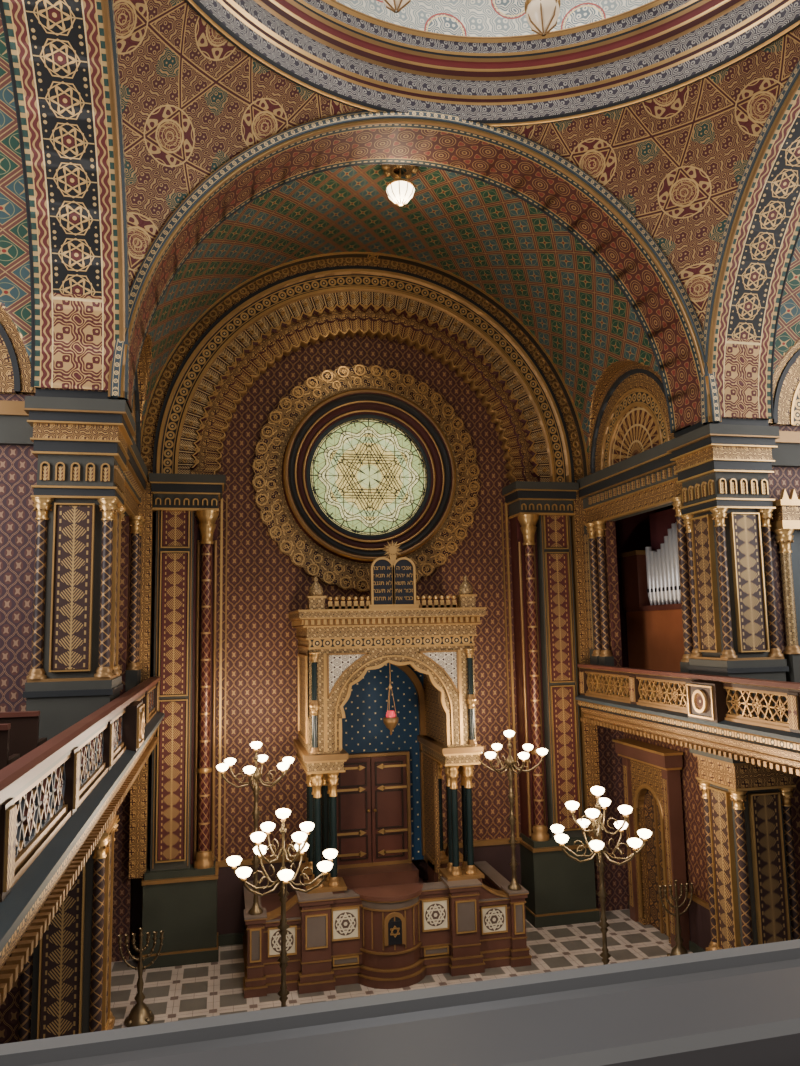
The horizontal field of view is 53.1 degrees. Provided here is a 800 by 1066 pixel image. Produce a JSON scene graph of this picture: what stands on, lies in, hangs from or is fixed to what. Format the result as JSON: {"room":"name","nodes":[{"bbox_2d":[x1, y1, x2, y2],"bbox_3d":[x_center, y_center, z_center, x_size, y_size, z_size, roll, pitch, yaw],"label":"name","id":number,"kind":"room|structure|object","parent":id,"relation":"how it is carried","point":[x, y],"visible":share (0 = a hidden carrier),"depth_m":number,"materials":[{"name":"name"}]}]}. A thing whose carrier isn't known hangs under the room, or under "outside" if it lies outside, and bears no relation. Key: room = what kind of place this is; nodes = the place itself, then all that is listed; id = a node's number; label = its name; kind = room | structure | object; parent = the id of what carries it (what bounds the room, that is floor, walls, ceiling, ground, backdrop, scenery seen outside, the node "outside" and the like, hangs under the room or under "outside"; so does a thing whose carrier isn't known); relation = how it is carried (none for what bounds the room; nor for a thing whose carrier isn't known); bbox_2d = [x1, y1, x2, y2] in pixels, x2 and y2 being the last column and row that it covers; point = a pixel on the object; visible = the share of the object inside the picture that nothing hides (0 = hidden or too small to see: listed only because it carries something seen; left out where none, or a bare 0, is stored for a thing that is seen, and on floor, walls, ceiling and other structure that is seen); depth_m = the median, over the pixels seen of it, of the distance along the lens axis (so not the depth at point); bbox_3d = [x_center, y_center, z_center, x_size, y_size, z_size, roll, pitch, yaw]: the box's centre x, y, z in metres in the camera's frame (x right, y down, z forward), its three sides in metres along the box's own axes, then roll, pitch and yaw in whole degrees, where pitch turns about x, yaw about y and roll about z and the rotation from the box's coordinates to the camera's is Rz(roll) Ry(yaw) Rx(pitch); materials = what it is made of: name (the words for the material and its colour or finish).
{"room":"house of worship","nodes":[
{"label":"house of worship","id":0,"kind":"room"},
{"bbox_2d":[0,394,37,711],"bbox_3d":[-6.604,-0.339,5.803,5.240,15.200,10.600,0,-7,-12],"label":"wall","id":1,"kind":"structure","parent":0,"point":[18,465],"depth_m":11.26,"materials":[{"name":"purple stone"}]},
{"bbox_2d":[0,436,147,1043],"bbox_3d":[-7.736,3.265,13.464,6.172,9.900,5.800,0,-7,-12],"label":"wall","id":2,"kind":"structure","parent":0,"point":[136,477],"depth_m":15.68,"materials":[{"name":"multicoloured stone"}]},
{"bbox_2d":[41,333,755,954],"bbox_3d":[-0.704,0.648,18.415,22.000,16.000,0.440,0,-7,-12],"label":"wall","id":3,"kind":"structure","parent":0,"point":[258,585],"depth_m":17.91,"materials":[{"name":"red paint"}]},
{"bbox_2d":[142,473,225,969],"bbox_3d":[-4.467,3.657,16.644,1.570,9.750,0.940,0,-7,-12],"label":"pilaster","id":4,"kind":"object","parent":3,"relation":"attached to","point":[179,882],"visible":0.99,"depth_m":16.41,"materials":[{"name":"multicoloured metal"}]},
{"bbox_2d":[129,258,601,878],"bbox_3d":[-0.601,0.260,17.959,10.120,13.360,0.860,0,-7,-12],"label":"arch","id":5,"kind":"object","parent":3,"relation":"attached to","point":[194,400],"depth_m":18.29,"materials":[{"name":"gold metal"}]},
{"bbox_2d":[252,364,479,591],"bbox_3d":[-0.679,-1.322,18.364,5.324,5.324,0.420,0,-7,-12],"label":"window","id":6,"kind":"structure","parent":3,"relation":"in","point":[357,459],"depth_m":18.43,"materials":[{"name":"gold glass"}]},
{"bbox_2d":[502,481,599,927],"bbox_3d":[3.414,3.713,18.379,1.570,9.750,0.940,0,-7,-12],"label":"pilaster","id":7,"kind":"object","parent":3,"relation":"attached to","point":[561,889],"visible":0.95,"depth_m":18.19,"materials":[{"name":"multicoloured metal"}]},
{"bbox_2d":[110,909,692,1028],"bbox_3d":[1.683,7.342,7.356,22.000,0.001,21.300,0,-7,-12],"label":"floor","id":8,"kind":"structure","parent":0,"point":[193,991],"depth_m":15.11,"materials":[{"name":"tile"}]},
{"bbox_2d":[18,389,135,1041],"bbox_3d":[-4.615,2.952,11.340,1.350,9.900,1.350,0,-7,-12],"label":"pillar","id":9,"kind":"object","parent":8,"relation":"on","point":[81,439],"visible":0.73,"depth_m":11.08,"materials":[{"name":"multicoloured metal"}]},
{"bbox_2d":[0,0,128,400],"bbox_3d":[-6.051,-5.100,6.514,6.360,5.200,10.240,0,-7,-12],"label":"arch","id":10,"kind":"object","parent":9,"relation":"on","point":[64,267],"depth_m":10.95,"materials":[{"name":"multicoloured paint"}]},
{"bbox_2d":[117,928,163,1026],"bbox_3d":[-4.377,7.444,13.484,0.638,1.480,0.490,-4,-7,24],"label":"menorah","id":11,"kind":"object","parent":8,"relation":"on","point":[140,1014],"visible":0.99,"depth_m":13.45,"materials":[{"name":"brown metal"}]},
{"bbox_2d":[226,808,337,1006],"bbox_3d":[-1.662,5.949,11.450,1.629,3.862,1.596,0,-7,-12],"label":"candelabrum","id":12,"kind":"object","parent":8,"relation":"on","point":[284,876],"visible":0.95,"depth_m":11.50,"materials":[{"name":"brown metal"}]},
{"bbox_2d":[260,863,427,912],"bbox_3d":[-0.454,7.715,16.261,4.800,1.450,2.130,0,-7,-12],"label":"platform","id":13,"kind":"object","parent":8,"relation":"on","point":[406,873],"depth_m":16.53,"materials":[{"name":"brown wood"}]},
{"bbox_2d":[243,861,531,998],"bbox_3d":[-0.374,7.593,15.902,5.420,1.604,2.850,0,-7,-12],"label":"bimah parapet","id":14,"kind":"object","parent":8,"relation":"on","point":[394,936],"visible":0.97,"depth_m":14.78,"materials":[{"name":"brown wood"}]},
{"bbox_2d":[216,741,293,914],"bbox_3d":[-2.660,5.413,14.774,1.448,3.052,1.468,0,-7,-12],"label":"candelabrum","id":15,"kind":"object","parent":14,"relation":"on","point":[256,775],"visible":0.92,"depth_m":14.74,"materials":[{"name":"brown metal"}]},
{"bbox_2d":[288,540,486,893],"bbox_3d":[-0.328,3.875,16.603,3.760,7.250,2.540,0,-7,-12],"label":"torah ark","id":16,"kind":"object","parent":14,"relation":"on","point":[345,653],"visible":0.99,"depth_m":15.87,"materials":[{"name":"gold metal"}]},
{"bbox_2d":[337,751,411,868],"bbox_3d":[-0.620,5.922,17.166,1.720,2.330,0.233,0,-7,-12],"label":"door","id":17,"kind":"structure","parent":16,"relation":"attached to","point":[374,803],"depth_m":17.14,"materials":[{"name":"brown wood"}]},
{"bbox_2d":[383,663,398,734],"bbox_3d":[-0.192,3.258,16.008,0.320,1.550,0.320,0,-7,-12],"label":"lamp","id":18,"kind":"object","parent":16,"relation":"hanging from","point":[391,719],"visible":0.98,"depth_m":15.88,"materials":[{"name":"gold metal"}]},
{"bbox_2d":[479,730,547,890],"bbox_3d":[2.214,5.457,15.845,1.380,3.032,1.496,0,-7,-12],"label":"candelabrum","id":19,"kind":"object","parent":14,"relation":"on","point":[514,886],"visible":0.93,"depth_m":15.81,"materials":[{"name":"brown metal"}]},
{"bbox_2d":[550,786,651,964],"bbox_3d":[3.175,5.980,12.572,1.587,3.882,1.569,0,-7,-12],"label":"candelabrum","id":20,"kind":"object","parent":8,"relation":"on","point":[598,845],"visible":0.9,"depth_m":12.57,"materials":[{"name":"brown metal"}]},
{"bbox_2d":[658,880,693,955],"bbox_3d":[5.373,7.494,15.477,0.638,1.480,0.490,-4,-7,24],"label":"menorah","id":21,"kind":"object","parent":8,"relation":"on","point":[678,949],"visible":0.85,"depth_m":15.47,"materials":[{"name":"brown metal"}]},
{"bbox_2d":[667,418,799,950],"bbox_3d":[5.785,3.025,13.629,1.350,9.900,1.350,0,-7,-12],"label":"pillar","id":22,"kind":"object","parent":8,"relation":"on","point":[723,468],"visible":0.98,"depth_m":13.39,"materials":[{"name":"gold metal"}]},
{"bbox_2d":[700,59,799,425],"bbox_3d":[9.223,-4.993,9.875,6.360,5.200,10.240,0,-7,-12],"label":"arch","id":23,"kind":"object","parent":22,"relation":"on","point":[751,332],"depth_m":13.39,"materials":[{"name":"multicoloured paint"}]},
{"bbox_2d":[105,109,721,476],"bbox_3d":[-0.089,-4.110,15.775,10.240,5.200,6.360,0,-7,-12],"label":"vault","id":24,"kind":"object","parent":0,"point":[496,213],"depth_m":15.25,"materials":[{"name":"paint"}]},
{"bbox_2d":[382,164,417,205],"bbox_3d":[0.008,-6.380,14.664,0.693,0.800,0.693,0,-7,-12],"label":"ceiling lamp","id":25,"kind":"object","parent":24,"relation":"attached to","point":[400,191],"depth_m":14.55,"materials":[{"name":"white glass"}]},
{"bbox_2d":[113,0,799,329],"bbox_3d":[1.539,-7.470,8.483,9.600,9.883,9.600,0,-7,-12],"label":"ceiling","id":26,"kind":"structure","parent":0,"point":[666,105],"depth_m":12.40,"materials":[{"name":"paint"}]},
{"bbox_2d":[382,0,410,12],"bbox_3d":[-0.088,-9.080,10.934,0.522,4.278,0.500,0,-7,-12],"label":"dome pendant lamp","id":27,"kind":"object","parent":26,"relation":"hanging from","point":[395,6],"visible":1,"depth_m":10.66,"materials":[{"name":"white glass"}]},
{"bbox_2d":[524,0,560,35],"bbox_3d":[1.963,-9.063,11.404,0.522,4.278,0.500,0,-7,-12],"label":"dome pendant lamp","id":28,"kind":"object","parent":26,"relation":"hanging from","point":[542,16],"visible":1,"depth_m":11.06,"materials":[{"name":"white glass"}]},
{"bbox_2d":[577,438,799,952],"bbox_3d":[7.722,3.374,16.866,6.172,9.900,5.800,0,-7,-12],"label":"wall","id":29,"kind":"structure","parent":0,"point":[619,498],"depth_m":17.62,"materials":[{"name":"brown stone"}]},
{"bbox_2d":[612,738,689,950],"bbox_3d":[5.320,6.481,16.983,0.430,3.850,2.200,0,-7,-12],"label":"door","id":30,"kind":"structure","parent":29,"relation":"in","point":[651,773],"depth_m":16.99,"materials":[{"name":"brown wood"}]},
{"bbox_2d":[768,425,799,653],"bbox_3d":[9.959,-0.223,9.448,5.240,15.200,10.600,0,-7,-12],"label":"wall","id":31,"kind":"structure","parent":0,"point":[786,466],"depth_m":14.02,"materials":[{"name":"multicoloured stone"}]},
{"bbox_3d":[3.385,1.875,-0.206,9.200,0.200,4.600,0,-7,-12],"label":"floor","id":32,"kind":"structure","parent":0,"visible":0},
{"bbox_2d":[0,676,164,1002],"bbox_3d":[-2.657,2.296,6.092,0.330,1.285,20.721,0,-7,-12],"label":"gallery balustrade","id":33,"kind":"object","parent":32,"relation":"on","point":[53,797],"visible":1,"depth_m":6.43,"materials":[{"name":"beige wood"}]},
{"bbox_2d":[0,939,799,1065],"bbox_3d":[2.848,1.582,2.261,8.800,0.985,0.620,1,-7,-14],"label":"balcony ledge","id":34,"kind":"object","parent":32,"relation":"on","point":[737,1006],"visible":1,"depth_m":1.77,"materials":[{"name":"grey wood"}]},
{"bbox_3d":[9.334,2.901,9.441,6.220,0.180,21.000,0,-7,-12],"label":"floor","id":35,"kind":"structure","parent":0,"visible":0},
{"bbox_2d":[617,508,683,671],"bbox_3d":[6.445,1.638,17.726,1.520,4.400,3.600,0,-7,-12],"label":"pipe organ","id":36,"kind":"object","parent":35,"relation":"on","point":[650,577],"visible":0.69,"depth_m":18.13,"materials":[{"name":"orange wood"}]},
{"bbox_2d":[575,663,799,775],"bbox_3d":[6.289,2.359,8.060,0.330,1.285,20.721,0,-7,-12],"label":"gallery balustrade","id":37,"kind":"object","parent":35,"relation":"on","point":[753,720],"visible":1,"depth_m":13.36,"materials":[{"name":"gold metal"}]},
{"bbox_2d":[770,489,799,682],"bbox_3d":[6.937,1.292,13.640,1.062,4.100,0.397,0,-7,-12],"label":"gallery aedicule","id":38,"kind":"object","parent":35,"relation":"on","point":[785,523],"visible":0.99,"depth_m":13.57,"materials":[{"name":"gold stone"}]},
{"bbox_3d":[-6.076,2.792,6.049,6.220,0.180,21.000,0,-7,-12],"label":"floor","id":39,"kind":"structure","parent":0,"visible":0},
{"bbox_2d":[0,723,19,769],"bbox_3d":[-4.467,2.373,7.777,1.300,1.000,0.540,0,-7,-12],"label":"pew","id":40,"kind":"object","parent":39,"relation":"on","point":[5,759],"visible":0.43,"depth_m":7.72,"materials":[{"name":"brown wood"}]},
{"bbox_2d":[0,711,46,756],"bbox_3d":[-4.746,2.529,9.037,1.300,1.000,0.540,0,-7,-12],"label":"pew","id":41,"kind":"object","parent":39,"relation":"on","point":[24,731],"visible":0.41,"depth_m":8.94,"materials":[{"name":"brown wood"}]}
]}

